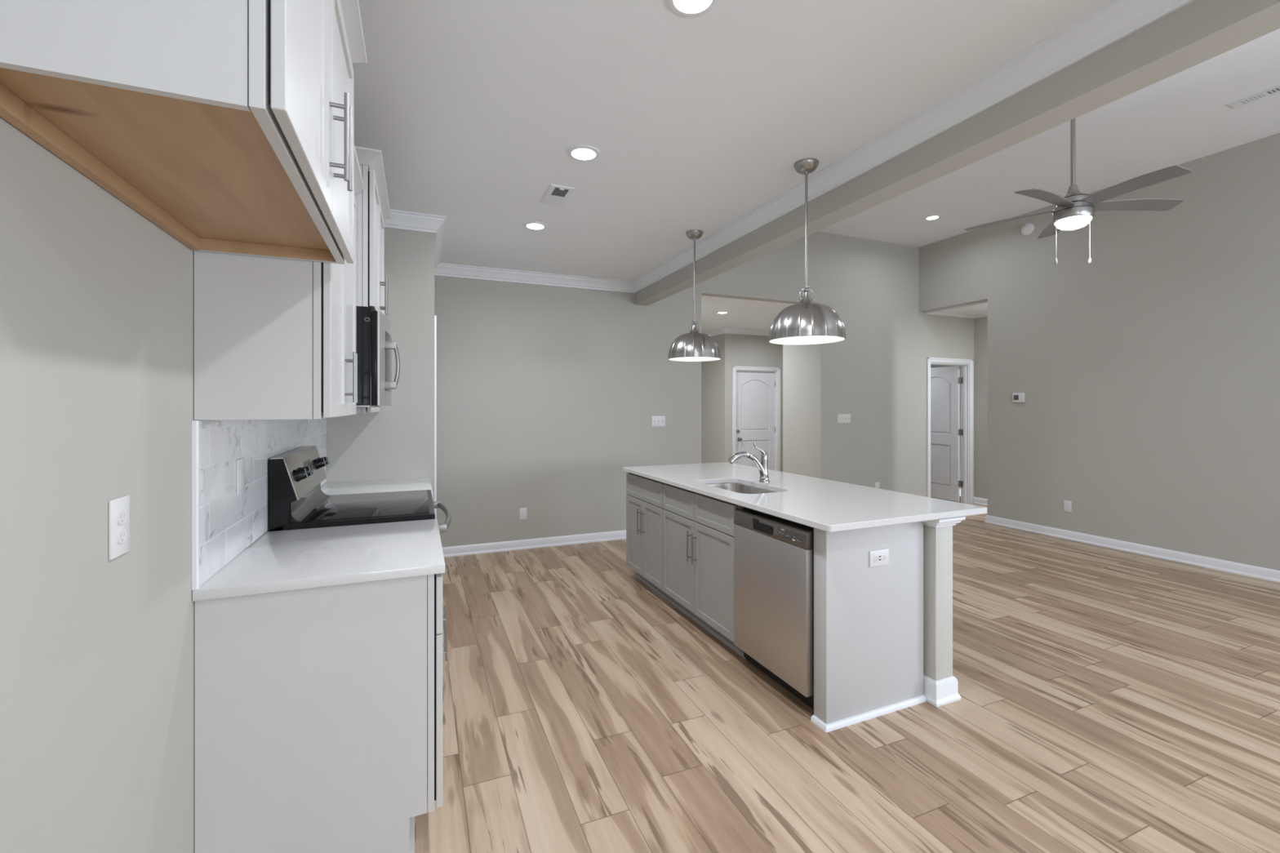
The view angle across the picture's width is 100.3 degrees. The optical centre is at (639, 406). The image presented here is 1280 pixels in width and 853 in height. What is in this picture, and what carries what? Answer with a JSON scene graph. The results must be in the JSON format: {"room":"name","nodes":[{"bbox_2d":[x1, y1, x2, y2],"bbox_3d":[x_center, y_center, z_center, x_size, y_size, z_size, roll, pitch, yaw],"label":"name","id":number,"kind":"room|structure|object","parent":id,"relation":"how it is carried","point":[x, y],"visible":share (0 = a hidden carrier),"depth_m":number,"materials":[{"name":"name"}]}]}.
{"room":"kitchen","nodes":[
{"label":"kitchen","id":0,"kind":"room"},
{"bbox_2d":[0,116,276,852],"bbox_3d":[-0.775,0.040,0.240,0.120,2.740,7.280,0,0,-23],"label":"wall","id":1,"kind":"structure","parent":0,"point":[97,299],"depth_m":0.98,"materials":[{"name":"beige paint"}]},
{"bbox_2d":[108,495,129,559],"bbox_3d":[-1.059,0.244,1.087,0.008,0.118,0.073,0,0,-23],"label":"outlet","id":2,"kind":"object","parent":1,"relation":"attached to","point":[118,508],"visible":1,"depth_m":1.08,"materials":[{"name":"white plastic"}]},
{"bbox_2d":[116,509,126,524],"bbox_3d":[-1.056,0.225,1.089,0.002,0.029,0.034,0,0,-23],"label":"receptacle","id":3,"kind":"object","parent":2,"relation":"attached to","point":[121,513],"depth_m":1.09,"materials":[{"name":"grey plastic"}]},
{"bbox_2d":[116,528,126,543],"bbox_3d":[-1.056,0.264,1.089,0.002,0.029,0.034,0,0,-23],"label":"receptacle","id":4,"kind":"object","parent":2,"relation":"attached to","point":[121,532],"depth_m":1.09,"materials":[{"name":"grey plastic"}]},
{"bbox_2d":[0,0,367,264],"bbox_3d":[-0.843,-0.748,1.115,0.423,0.652,1.010,0,0,-23],"label":"upper cabinet","id":5,"kind":"object","parent":1,"relation":"attached to","point":[228,126],"visible":1,"depth_m":0.87,"materials":[{"name":"white paint"}]},
{"bbox_2d":[191,418,326,590],"bbox_3d":[-1.636,0.267,2.480,0.012,0.458,2.242,0,0,-23],"label":"backsplash","id":6,"kind":"structure","parent":1,"relation":"attached to","point":[224,523],"depth_m":1.72,"materials":[{"name":"white tile"}]},
{"bbox_2d":[236,457,244,495],"bbox_3d":[-1.344,0.234,1.799,0.008,0.118,0.073,0,0,-23],"label":"outlet","id":7,"kind":"object","parent":6,"relation":"attached to","point":[241,462],"visible":1,"depth_m":1.79,"materials":[{"name":"white plastic"}]},
{"bbox_2d":[240,466,244,475],"bbox_3d":[-1.342,0.214,1.800,0.002,0.029,0.034,0,0,-23],"label":"receptacle","id":8,"kind":"object","parent":7,"relation":"attached to","point":[242,468],"depth_m":1.80,"materials":[{"name":"grey plastic"}]},
{"bbox_2d":[240,477,244,486],"bbox_3d":[-1.342,0.254,1.800,0.002,0.029,0.034,0,0,-23],"label":"receptacle","id":9,"kind":"object","parent":7,"relation":"attached to","point":[242,479],"depth_m":1.80,"materials":[{"name":"grey plastic"}]},
{"bbox_2d":[194,146,364,420],"bbox_3d":[-1.186,-0.445,1.856,0.359,0.962,0.727,0,0,-23],"label":"upper cabinet","id":10,"kind":"object","parent":1,"relation":"attached to","point":[275,338],"visible":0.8,"depth_m":1.52,"materials":[{"name":"white paint"}]},
{"bbox_2d":[356,407,379,413],"bbox_3d":[-1.760,-0.445,3.233,0.359,0.962,0.748,0,0,-23],"label":"upper cabinet","id":11,"kind":"object","parent":1,"relation":"attached to","point":[359,410],"visible":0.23,"depth_m":2.94,"materials":[{"name":"white paint"}]},
{"bbox_2d":[355,146,391,315],"bbox_3d":[-1.440,-0.750,2.552,0.426,0.649,0.860,0,0,-23],"label":"upper cabinet","id":12,"kind":"object","parent":1,"relation":"attached to","point":[372,202],"visible":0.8,"depth_m":2.28,"materials":[{"name":"white paint"}]},
{"bbox_2d":[356,306,399,407],"bbox_3d":[-1.407,-0.210,2.565,0.478,0.425,0.746,0,0,-23],"label":"microwave","id":13,"kind":"object","parent":12,"relation":"attached to","point":[375,344],"visible":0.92,"depth_m":2.28,"materials":[{"name":"silver glass"}]},
{"bbox_2d":[383,0,1195,293],"bbox_3d":[0.290,-1.278,1.386,2.728,0.104,8.336,0,0,-23],"label":"trim","id":14,"kind":"structure","parent":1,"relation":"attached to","point":[1113,20],"depth_m":2.52,"materials":[{"name":"white wood"}]},
{"bbox_2d":[326,227,434,501],"bbox_3d":[-1.785,0.040,3.698,0.674,2.740,0.120,0,0,-23],"label":"wall","id":15,"kind":"structure","parent":0,"point":[396,441],"depth_m":3.69,"materials":[{"name":"beige paint"}]},
{"bbox_2d":[434,231,973,546],"bbox_3d":[1.447,-0.398,6.448,7.649,3.615,0.120,0,0,-23],"label":"wall","id":16,"kind":"structure","parent":0,"point":[545,394],"depth_m":5.70,"materials":[{"name":"beige paint"}]},
{"bbox_2d":[519,507,527,519],"bbox_3d":[-1.157,1.061,5.294,0.073,0.118,0.008,0,0,-23],"label":"outlet","id":17,"kind":"object","parent":16,"relation":"attached to","point":[522,511],"visible":1,"depth_m":5.29,"materials":[{"name":"white plastic"}]},
{"bbox_2d":[442,529,626,557],"bbox_3d":[-0.612,1.364,5.517,2.899,0.092,0.143,0,0,-25],"label":"baseboard","id":18,"kind":"structure","parent":16,"relation":"attached to","point":[478,548],"depth_m":5.32,"materials":[{"name":"white wood"}]},
{"bbox_2d":[651,415,665,426],"bbox_3d":[0.204,0.159,5.856,0.165,0.118,0.017,0,0,-23],"label":"light switch","id":19,"kind":"object","parent":16,"relation":"attached to","point":[656,421],"visible":1,"depth_m":5.86,"materials":[{"name":"white plastic"}]},
{"bbox_2d":[837,413,850,423],"bbox_3d":[2.616,0.153,6.861,0.202,0.115,0.017,0,0,-23],"label":"light switch","id":20,"kind":"object","parent":16,"relation":"attached to","point":[842,418],"visible":1,"depth_m":6.85,"materials":[{"name":"white plastic"}]},
{"bbox_2d":[875,482,879,488],"bbox_3d":[3.150,1.061,7.089,0.073,0.118,0.008,0,0,-23],"label":"outlet","id":21,"kind":"object","parent":16,"relation":"attached to","point":[877,484],"visible":0.59,"depth_m":7.08,"materials":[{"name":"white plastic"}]},
{"bbox_2d":[926,357,973,503],"bbox_3d":[4.256,0.361,8.025,0.924,2.097,0.914,0,0,-23],"label":"door","id":22,"kind":"structure","parent":16,"relation":"in","point":[944,432],"depth_m":7.90,"materials":[{"name":"white wood"}]},
{"bbox_2d":[351,0,1108,281],"bbox_3d":[0.258,-1.380,1.308,2.848,0.100,8.456,0,0,-23],"label":"ceiling","id":23,"kind":"structure","parent":0,"point":[473,109],"depth_m":2.30,"materials":[{"name":"white paint"}]},
{"bbox_2d":[523,221,546,230],"bbox_3d":[-0.769,-1.326,3.920,0.172,0.008,0.172,0,0,-23],"label":"recessed light","id":24,"kind":"object","parent":23,"relation":"in","point":[534,225],"visible":1,"depth_m":3.91,"materials":[{"name":"white plastic"}]},
{"bbox_2d":[541,184,574,205],"bbox_3d":[-0.517,-1.324,3.350,0.144,0.012,0.284,0,0,-23],"label":"ceiling vent","id":25,"kind":"object","parent":23,"relation":"in","point":[555,194],"visible":1,"depth_m":3.34,"materials":[{"name":"white metal"}]},
{"bbox_2d":[567,145,599,161],"bbox_3d":[-0.295,-1.326,2.799,0.172,0.008,0.172,0,0,-23],"label":"recessed light","id":26,"kind":"object","parent":23,"relation":"in","point":[580,153],"visible":1,"depth_m":2.79,"materials":[{"name":"white plastic"}]},
{"bbox_2d":[666,0,718,17],"bbox_3d":[0.172,-1.326,1.732,0.172,0.008,0.172,0,0,-23],"label":"recessed light","id":27,"kind":"object","parent":23,"relation":"in","point":[686,8],"visible":1,"depth_m":1.77,"materials":[{"name":"white plastic"}]},
{"bbox_2d":[667,229,720,361],"bbox_3d":[0.416,-0.846,4.072,0.404,0.968,0.398,0,0,-23],"label":"pendant light","id":28,"kind":"object","parent":23,"relation":"hanging from","point":[693,346],"visible":1,"depth_m":3.96,"materials":[{"name":"silver metal"}]},
{"bbox_2d":[688,320,700,333],"bbox_3d":[0.416,-0.607,4.072,0.100,0.102,0.096,0,0,-23],"label":"socket","id":29,"kind":"object","parent":28,"relation":"attached to","point":[694,326],"depth_m":4.05,"materials":[{"name":"silver metal"}]},
{"bbox_2d":[768,158,845,344],"bbox_3d":[0.910,-0.846,2.921,0.404,0.968,0.398,0,0,-23],"label":"pendant light","id":30,"kind":"object","parent":23,"relation":"hanging from","point":[807,322],"visible":1,"depth_m":2.82,"materials":[{"name":"silver metal"}]},
{"bbox_2d":[798,286,813,303],"bbox_3d":[0.910,-0.607,2.921,0.100,0.102,0.096,0,0,-23],"label":"socket","id":31,"kind":"object","parent":30,"relation":"attached to","point":[806,298],"depth_m":2.90,"materials":[{"name":"silver metal"}]},
{"bbox_2d":[701,295,795,333],"bbox_3d":[1.363,-1.367,8.300,3.700,0.125,3.364,0,0,-23],"label":"ceiling","id":32,"kind":"structure","parent":0,"point":[748,314],"depth_m":7.50,"materials":[{"name":"white paint"}]},
{"bbox_2d":[716,311,728,313],"bbox_3d":[1.139,-1.301,7.380,0.172,0.008,0.172,0,0,-23],"label":"recessed light","id":33,"kind":"object","parent":32,"relation":"in","point":[720,312],"visible":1,"depth_m":7.34,"materials":[{"name":"white plastic"}]},
{"bbox_2d":[720,333,782,471],"bbox_3d":[2.117,0.040,9.264,1.566,2.740,0.120,0,0,-23],"label":"wall","id":34,"kind":"structure","parent":0,"point":[736,349],"depth_m":9.02,"materials":[{"name":"beige paint"}]},
{"bbox_2d":[732,366,780,471],"bbox_3d":[1.982,0.364,9.185,0.966,2.092,0.162,0,0,-23],"label":"door","id":35,"kind":"structure","parent":34,"relation":"in","point":[756,391],"depth_m":9.19,"materials":[{"name":"white wood"}]},
{"bbox_2d":[701,334,813,477],"bbox_3d":[1.363,0.040,8.300,3.700,2.740,3.364,0,0,-23],"label":"wall","id":36,"kind":"structure","parent":0,"point":[797,359],"depth_m":7.29,"materials":[{"name":"beige paint"}]},
{"bbox_2d":[704,328,769,336],"bbox_3d":[1.696,-1.266,9.543,1.128,0.078,1.085,0,0,-23],"label":"trim","id":37,"kind":"structure","parent":36,"relation":"attached to","point":[730,331],"depth_m":9.05,"materials":[{"name":"white wood"}]},
{"bbox_2d":[414,496,1279,852],"bbox_3d":[2.224,1.410,4.014,8.648,0.001,11.900,0,0,-23],"label":"floor","id":38,"kind":"structure","parent":0,"point":[1113,700],"depth_m":2.37,"materials":[{"name":"brown wood"}]},
{"bbox_2d":[194,573,447,852],"bbox_3d":[-1.043,0.969,1.909,0.665,0.883,0.735,0,0,-23],"label":"base cabinet","id":39,"kind":"object","parent":38,"relation":"on","point":[318,711],"visible":0.8,"depth_m":1.57,"materials":[{"name":"white paint"}]},
{"bbox_2d":[192,519,444,601],"bbox_3d":[-1.054,0.511,1.904,0.643,0.030,0.736,0,0,-23],"label":"countertop","id":40,"kind":"structure","parent":39,"relation":"on","point":[277,561],"depth_m":1.74,"materials":[{"name":"white stone"}]},
{"bbox_2d":[268,445,451,533],"bbox_3d":[-1.299,0.808,2.611,0.706,1.204,0.746,0,0,-23],"label":"range","id":41,"kind":"object","parent":38,"relation":"on","point":[297,500],"visible":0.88,"depth_m":2.36,"materials":[{"name":"black metal"}]},
{"bbox_2d":[283,489,435,530],"bbox_3d":[-1.317,0.488,2.604,0.572,0.032,0.746,0,0,-23],"label":"cooktop","id":42,"kind":"object","parent":41,"relation":"in","point":[325,510],"depth_m":2.45,"materials":[{"name":"black glass"}]},
{"bbox_2d":[626,472,673,604],"bbox_3d":[0.276,0.969,4.219,0.623,0.883,0.688,0,0,-23],"label":"base cabinet","id":43,"kind":"object","parent":38,"relation":"on","point":[644,498],"visible":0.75,"depth_m":4.07,"materials":[{"name":"grey paint"}]},
{"bbox_2d":[622,462,986,532],"bbox_3d":[0.786,0.511,3.513,1.007,0.030,2.358,0,0,-23],"label":"countertop","id":44,"kind":"structure","parent":43,"relation":"on","point":[824,504],"depth_m":2.87,"materials":[{"name":"white stone"}]},
{"bbox_2d":[706,482,776,493],"bbox_3d":[0.627,0.629,3.373,0.400,0.206,0.680,0,0,-23],"label":"sink","id":45,"kind":"object","parent":44,"relation":"in","point":[736,487],"visible":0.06,"depth_m":3.66,"materials":[{"name":"grey metal"}]},
{"bbox_2d":[727,442,769,482],"bbox_3d":[0.710,0.365,3.486,0.313,0.261,0.066,0,0,-23],"label":"faucet","id":46,"kind":"object","parent":44,"relation":"on","point":[762,466],"visible":1,"depth_m":3.51,"materials":[{"name":"metal"}]},
{"bbox_2d":[662,483,746,659],"bbox_3d":[0.595,0.969,3.482,0.623,0.883,0.912,0,0,-23],"label":"base cabinet","id":47,"kind":"object","parent":38,"relation":"on","point":[698,529],"visible":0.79,"depth_m":3.31,"materials":[{"name":"grey paint"}]},
{"bbox_2d":[733,506,813,709],"bbox_3d":[0.897,0.974,2.788,0.579,0.872,0.589,0,0,-23],"label":"dishwasher","id":48,"kind":"object","parent":38,"relation":"on","point":[774,556],"visible":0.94,"depth_m":2.61,"materials":[{"name":"silver metal"}]},
{"bbox_2d":[810,521,926,733],"bbox_3d":[0.629,0.969,3.490,0.616,0.883,2.306,0,0,-23],"label":"island end panel","id":49,"kind":"object","parent":38,"relation":"on","point":[868,621],"visible":0.59,"depth_m":2.42,"materials":[{"name":"grey paint"}]},
{"bbox_2d":[869,548,888,567],"bbox_3d":[1.098,0.693,2.450,0.118,0.073,0.008,0,0,-23],"label":"outlet","id":50,"kind":"object","parent":49,"relation":"attached to","point":[877,557],"visible":1,"depth_m":2.44,"materials":[{"name":"white plastic"}]},
{"bbox_2d":[874,553,885,562],"bbox_3d":[1.099,0.693,2.447,0.067,0.033,0.002,0,0,-23],"label":"receptacle","id":51,"kind":"object","parent":50,"relation":"attached to","point":[878,557],"depth_m":2.45,"materials":[{"name":"grey plastic"}]},
{"bbox_2d":[923,516,965,706],"bbox_3d":[1.443,0.969,2.620,0.182,0.882,0.196,0,0,-23],"label":"island post","id":52,"kind":"object","parent":38,"relation":"on","point":[940,685],"visible":0.63,"depth_m":2.56,"materials":[{"name":"beige paint"}]},
{"bbox_3d":[-1.617,0.969,3.287,0.665,0.883,0.761,0,0,-23],"label":"base cabinet","id":53,"kind":"object","parent":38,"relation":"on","visible":0},
{"bbox_2d":[320,477,432,497],"bbox_3d":[-1.631,0.511,3.290,0.643,0.030,0.750,0,0,-23],"label":"countertop","id":54,"kind":"structure","parent":53,"relation":"on","point":[331,488],"depth_m":3.34,"materials":[{"name":"white stone"}]},
{"bbox_2d":[930,364,960,488],"bbox_3d":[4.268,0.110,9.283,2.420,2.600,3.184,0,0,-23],"label":"door frame","id":55,"kind":"structure","parent":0,"point":[931,366],"depth_m":9.16,"materials":[{"name":"white paint"}]},
{"bbox_2d":[635,0,1279,306],"bbox_3d":[1.619,-1.678,1.940,0.150,1.154,8.336,0,0,-23],"label":"beam","id":56,"kind":"structure","parent":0,"point":[1199,31],"depth_m":2.06,"materials":[{"name":"beige paint"}]},
{"bbox_2d":[938,302,987,315],"bbox_3d":[4.989,-1.380,6.279,1.000,0.100,2.916,0,0,-23],"label":"ceiling","id":57,"kind":"structure","parent":0,"point":[981,308],"depth_m":7.38,"materials":[{"name":"white paint"}]},
{"bbox_2d":[973,316,987,498],"bbox_3d":[5.067,-0.010,6.247,1.120,2.840,3.036,0,0,-23],"label":"wall","id":58,"kind":"structure","parent":0,"point":[980,324],"depth_m":7.72,"materials":[{"name":"beige paint"}]},
{"bbox_2d":[924,300,987,318],"bbox_3d":[4.989,-1.312,6.279,1.000,0.036,2.916,0,0,-23],"label":"trim","id":59,"kind":"structure","parent":58,"relation":"attached to","point":[935,312],"depth_m":7.52,"materials":[{"name":"white paint"}]},
{"bbox_2d":[973,497,987,506],"bbox_3d":[5.440,1.364,6.468,0.022,0.092,2.916,0,0,-23],"label":"baseboard","id":60,"kind":"structure","parent":58,"relation":"attached to","point":[982,501],"depth_m":7.71,"materials":[{"name":"white wood"}]},
{"bbox_2d":[817,28,1279,247],"bbox_3d":[3.629,-2.255,2.777,4.205,0.100,8.576,0,0,-23],"label":"ceiling","id":61,"kind":"structure","parent":0,"point":[1185,116],"depth_m":4.58,"materials":[{"name":"white paint"}]},
{"bbox_2d":[924,214,941,220],"bbox_3d":[3.406,-2.201,6.218,0.172,0.008,0.172,0,0,-23],"label":"recessed light","id":62,"kind":"object","parent":61,"relation":"in","point":[934,216],"visible":1,"depth_m":6.21,"materials":[{"name":"white ceramic"}]},
{"bbox_2d":[964,118,1191,264],"bbox_3d":[3.059,-1.609,3.773,1.271,1.191,1.288,0,0,-23],"label":"ceiling fan","id":63,"kind":"object","parent":61,"relation":"hanging from","point":[1076,210],"visible":0.92,"depth_m":3.72,"materials":[{"name":"silver metal"}]},
{"bbox_2d":[1226,84,1279,108],"bbox_3d":[4.455,-2.201,3.614,0.135,0.008,0.645,0,0,-23],"label":"ceiling vent","id":64,"kind":"object","parent":61,"relation":"in","point":[1270,91],"visible":1,"depth_m":3.79,"materials":[{"name":"white metal"}]},
{"bbox_2d":[918,133,1279,570],"bbox_3d":[5.537,-0.398,3.507,0.120,3.615,8.456,0,0,-23],"label":"wall","id":65,"kind":"structure","parent":0,"point":[1147,371],"depth_m":5.07,"materials":[{"name":"beige paint"}]},
{"bbox_2d":[1012,392,1024,402],"bbox_3d":[4.357,-0.106,6.149,0.026,0.110,0.128,0,0,-23],"label":"thermostat","id":66,"kind":"object","parent":65,"relation":"attached to","point":[1016,397],"visible":1,"depth_m":6.14,"materials":[{"name":"white plastic"}]},
{"bbox_2d":[1021,222,1034,235],"bbox_3d":[4.389,-2.015,6.057,0.038,0.136,0.136,0,0,-23],"label":"smoke detector","id":67,"kind":"object","parent":65,"relation":"attached to","point":[1028,228],"visible":1,"depth_m":6.04,"materials":[{"name":"white plastic"}]},
{"bbox_2d":[1063,500,1071,512],"bbox_3d":[4.557,1.059,5.692,0.008,0.118,0.073,0,0,-23],"label":"outlet","id":68,"kind":"object","parent":65,"relation":"attached to","point":[1067,504],"visible":1,"depth_m":5.69,"materials":[{"name":"white plastic"}]},
{"bbox_2d":[984,515,1279,582],"bbox_3d":[5.695,1.364,3.127,0.164,0.092,7.393,0,0,-23],"label":"baseboard","id":69,"kind":"structure","parent":65,"relation":"attached to","point":[1267,574],"depth_m":5.06,"materials":[{"name":"white wood"}]},
{"bbox_3d":[-1.779,0.040,4.402,0.120,2.740,1.176,0,0,-23],"label":"wall","id":70,"kind":"structure","parent":0,"visible":0},
{"bbox_2d":[434,315,436,519],"bbox_3d":[-1.691,0.367,4.371,0.018,2.085,0.920,0,0,-23],"label":"door","id":71,"kind":"structure","parent":70,"relation":"in","point":[435,317],"depth_m":3.95,"materials":[{"name":"white wood"}]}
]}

